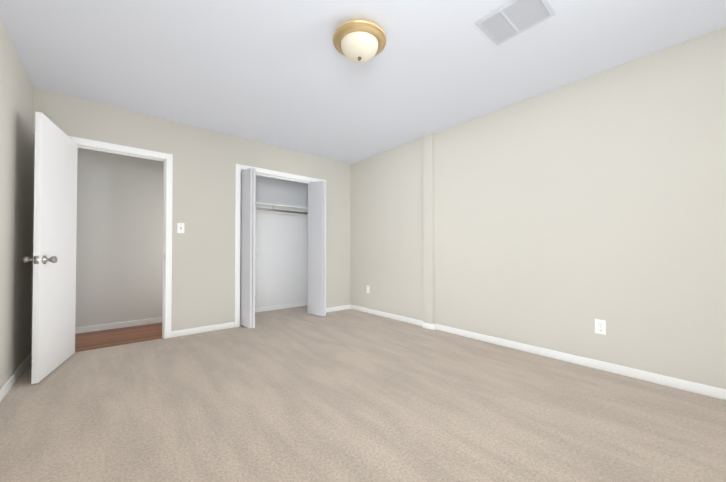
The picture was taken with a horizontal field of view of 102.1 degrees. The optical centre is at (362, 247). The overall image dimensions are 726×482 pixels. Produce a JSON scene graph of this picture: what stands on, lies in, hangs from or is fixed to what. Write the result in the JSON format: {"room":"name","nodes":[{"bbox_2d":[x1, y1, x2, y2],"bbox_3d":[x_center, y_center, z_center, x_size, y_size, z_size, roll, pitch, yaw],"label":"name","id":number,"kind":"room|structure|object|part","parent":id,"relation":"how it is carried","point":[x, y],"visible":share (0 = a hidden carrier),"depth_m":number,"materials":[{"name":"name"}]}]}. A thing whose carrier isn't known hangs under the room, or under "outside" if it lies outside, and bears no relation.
{"room":"empty bedroom","nodes":[
{"label":"empty bedroom","id":0,"kind":"room"},
{"bbox_2d":[0,19,33,388],"bbox_3d":[-1.375,-0.241,0.606,0.200,2.440,5.108,1,-1,-40],"label":"wall","id":1,"kind":"structure","parent":0,"point":[16,125],"depth_m":2.16,"materials":[{"name":"beige paint"}]},
{"bbox_2d":[0,352,31,401],"bbox_3d":[-1.359,0.945,0.736,0.013,0.072,4.908,1,-1,-40],"label":"baseboard","id":2,"kind":"structure","parent":1,"relation":"attached to","point":[11,380],"depth_m":2.15,"materials":[{"name":"white paint"}]},
{"bbox_2d":[75,323,161,351],"bbox_3d":[-3.077,1.062,3.216,2.410,0.100,1.040,1,-1,-40],"label":"floor","id":3,"kind":"structure","parent":0,"point":[86,341],"depth_m":3.33,"materials":[{"name":"brown wood"}]},
{"bbox_2d":[75,148,163,327],"bbox_3d":[-3.346,-0.203,3.549,2.410,2.440,0.110,1,-1,-40],"label":"wall","id":4,"kind":"structure","parent":0,"point":[119,254],"depth_m":3.70,"materials":[{"name":"paint"}]},
{"bbox_2d":[75,317,161,333],"bbox_3d":[-3.268,0.980,3.519,2.310,0.072,0.013,1,-1,-40],"label":"baseboard","id":5,"kind":"structure","parent":4,"relation":"attached to","point":[85,329],"depth_m":3.67,"materials":[{"name":"white paint"}]},
{"bbox_2d":[30,87,350,351],"bbox_3d":[-1.618,-0.200,3.824,4.000,2.440,0.110,1,-1,-40],"label":"wall","id":6,"kind":"structure","parent":0,"point":[205,161],"depth_m":3.51,"materials":[{"name":"beige paint"}]},
{"bbox_2d":[23,112,77,383],"bbox_3d":[-2.550,0.004,2.450,0.179,1.974,0.752,0,-1,-29],"label":"door leaf","id":7,"kind":"structure","parent":6,"relation":"in","point":[53,259],"depth_m":2.33,"materials":[{"name":"white paint"}]},
{"bbox_3d":[-2.392,0.094,2.167,0.179,0.064,0.106,0,-1,-29],"label":"knob","id":8,"kind":"part","parent":7,"relation":"part of","materials":[{"name":"silver metal"}]},
{"bbox_2d":[69,136,172,338],"bbox_3d":[-2.517,-0.018,3.057,0.872,2.056,0.142,1,-1,-40],"label":"door frame","id":9,"kind":"structure","parent":6,"relation":"attached to","point":[168,249],"depth_m":3.25,"materials":[{"name":"white paint"}]},
{"bbox_2d":[177,223,183,232],"bbox_3d":[-2.078,-0.218,3.349,0.070,0.115,0.018,1,-1,-40],"label":"switch plate","id":10,"kind":"object","parent":6,"relation":"attached to","point":[180,227],"visible":1,"depth_m":3.35,"materials":[{"name":"white plastic"}]},
{"bbox_2d":[240,168,255,328],"bbox_3d":[-1.465,0.005,3.752,0.129,1.997,0.306,1,-1,-40],"label":"bifold door","id":11,"kind":"structure","parent":6,"relation":"in","point":[247,247],"depth_m":3.66,"materials":[{"name":"white paint"}]},
{"bbox_2d":[171,304,350,337],"bbox_3d":[-1.573,0.984,3.766,3.587,0.072,0.013,1,-1,-40],"label":"baseboard","id":12,"kind":"structure","parent":6,"relation":"attached to","point":[189,331],"depth_m":3.53,"materials":[{"name":"white paint"}]},
{"bbox_2d":[240,169,312,204],"bbox_3d":[-1.145,0.006,4.223,1.276,2.038,0.114,1,-1,-40],"label":"door frame","id":13,"kind":"structure","parent":6,"relation":"attached to","point":[269,175],"depth_m":4.03,"materials":[{"name":"white paint"}]},
{"bbox_2d":[235,164,325,326],"bbox_3d":[-1.105,-0.018,4.175,1.372,2.086,0.016,1,-1,-40],"label":"trim","id":14,"kind":"structure","parent":6,"relation":"attached to","point":[238,167],"depth_m":3.75,"materials":[{"name":"white paint"}]},
{"bbox_2d":[256,173,309,183],"bbox_3d":[-1.145,-0.986,4.236,1.240,0.018,0.030,1,-1,-40],"label":"trim","id":15,"kind":"structure","parent":6,"relation":"attached to","point":[281,178],"depth_m":4.20,"materials":[{"name":"white paint"}]},
{"bbox_2d":[307,181,325,315],"bbox_3d":[-0.668,0.013,4.436,0.221,1.997,0.302,1,-1,-40],"label":"bifold door","id":16,"kind":"structure","parent":6,"relation":"in","point":[316,299],"depth_m":4.36,"materials":[{"name":"white paint"}]},
{"bbox_2d":[255,175,307,307],"bbox_3d":[-1.439,-0.186,4.934,2.290,2.440,0.150,1,-1,-40],"label":"wall","id":17,"kind":"structure","parent":0,"point":[281,259],"depth_m":4.88,"materials":[{"name":"white paint"}]},
{"bbox_2d":[255,301,306,312],"bbox_3d":[-1.375,0.993,4.496,1.620,0.072,0.616,1,-1,-40],"label":"baseboard","id":18,"kind":"structure","parent":17,"relation":"attached to","point":[277,307],"depth_m":4.88,"materials":[{"name":"white paint"}]},
{"bbox_2d":[255,202,307,215],"bbox_3d":[-1.471,-0.608,4.629,1.616,0.110,0.318,1,-1,-40],"label":"closet shelf","id":19,"kind":"object","parent":17,"relation":"attached to","point":[279,209],"visible":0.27,"depth_m":4.76,"materials":[{"name":"white paint"}]},
{"bbox_3d":[-1.387,-0.600,4.530,1.580,0.092,0.034,1,-1,-40],"label":"rail","id":20,"kind":"part","parent":19,"relation":"part of","materials":[{"name":"silver metal"}]},
{"bbox_2d":[0,306,725,481],"bbox_3d":[-0.274,1.050,2.228,4.000,0.100,6.178,1,-1,-40],"label":"floor carpet","id":21,"kind":"object","parent":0,"point":[296,394],"visible":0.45,"depth_m":1.74,"materials":[{"name":"beige carpet"}]},
{"bbox_2d":[0,0,725,163],"bbox_3d":[-0.541,-1.493,2.034,4.700,0.100,6.178,1,-1,-40],"label":"ceiling","id":22,"kind":"structure","parent":0,"point":[286,74],"depth_m":2.24,"materials":[{"name":"white paint"}]},
{"bbox_2d":[333,18,385,62],"bbox_3d":[-0.023,-1.352,1.989,0.362,0.182,0.362,1,-1,-40],"label":"flush-mount dome light","id":23,"kind":"object","parent":22,"relation":"attached to","point":[359,40],"visible":1,"depth_m":1.90,"materials":[{"name":"white glass"}]},
{"bbox_3d":[-0.023,-1.329,1.989,0.254,0.088,0.254,1,-1,-40],"label":"lamp shade","id":24,"kind":"part","parent":23,"relation":"part of","materials":[{"name":"beige glass"}]},
{"bbox_2d":[475,0,555,45],"bbox_3d":[0.957,-1.440,1.852,0.312,0.010,0.365,1,-1,-40],"label":"ceiling vent","id":25,"kind":"object","parent":22,"relation":"in","point":[510,19],"visible":1,"depth_m":1.85,"materials":[{"name":"white metal"}]},
{"bbox_2d":[350,27,725,388],"bbox_3d":[1.501,-0.210,3.051,0.250,2.440,5.108,1,-1,-40],"label":"wall","id":26,"kind":"structure","parent":0,"point":[562,219],"depth_m":2.53,"materials":[{"name":"beige paint"}]},
{"bbox_2d":[350,305,725,400],"bbox_3d":[1.359,0.974,3.038,0.063,0.072,4.895,1,-1,-40],"label":"baseboard","id":27,"kind":"structure","parent":26,"relation":"attached to","point":[697,388],"depth_m":2.51,"materials":[{"name":"white paint"}]},
{"bbox_2d":[595,319,605,334],"bbox_3d":[1.941,0.652,2.400,0.009,0.115,0.070,1,-1,-40],"label":"electrical outlet","id":28,"kind":"object","parent":26,"relation":"attached to","point":[600,326],"visible":1,"depth_m":2.40,"materials":[{"name":"white plastic"}]}
]}

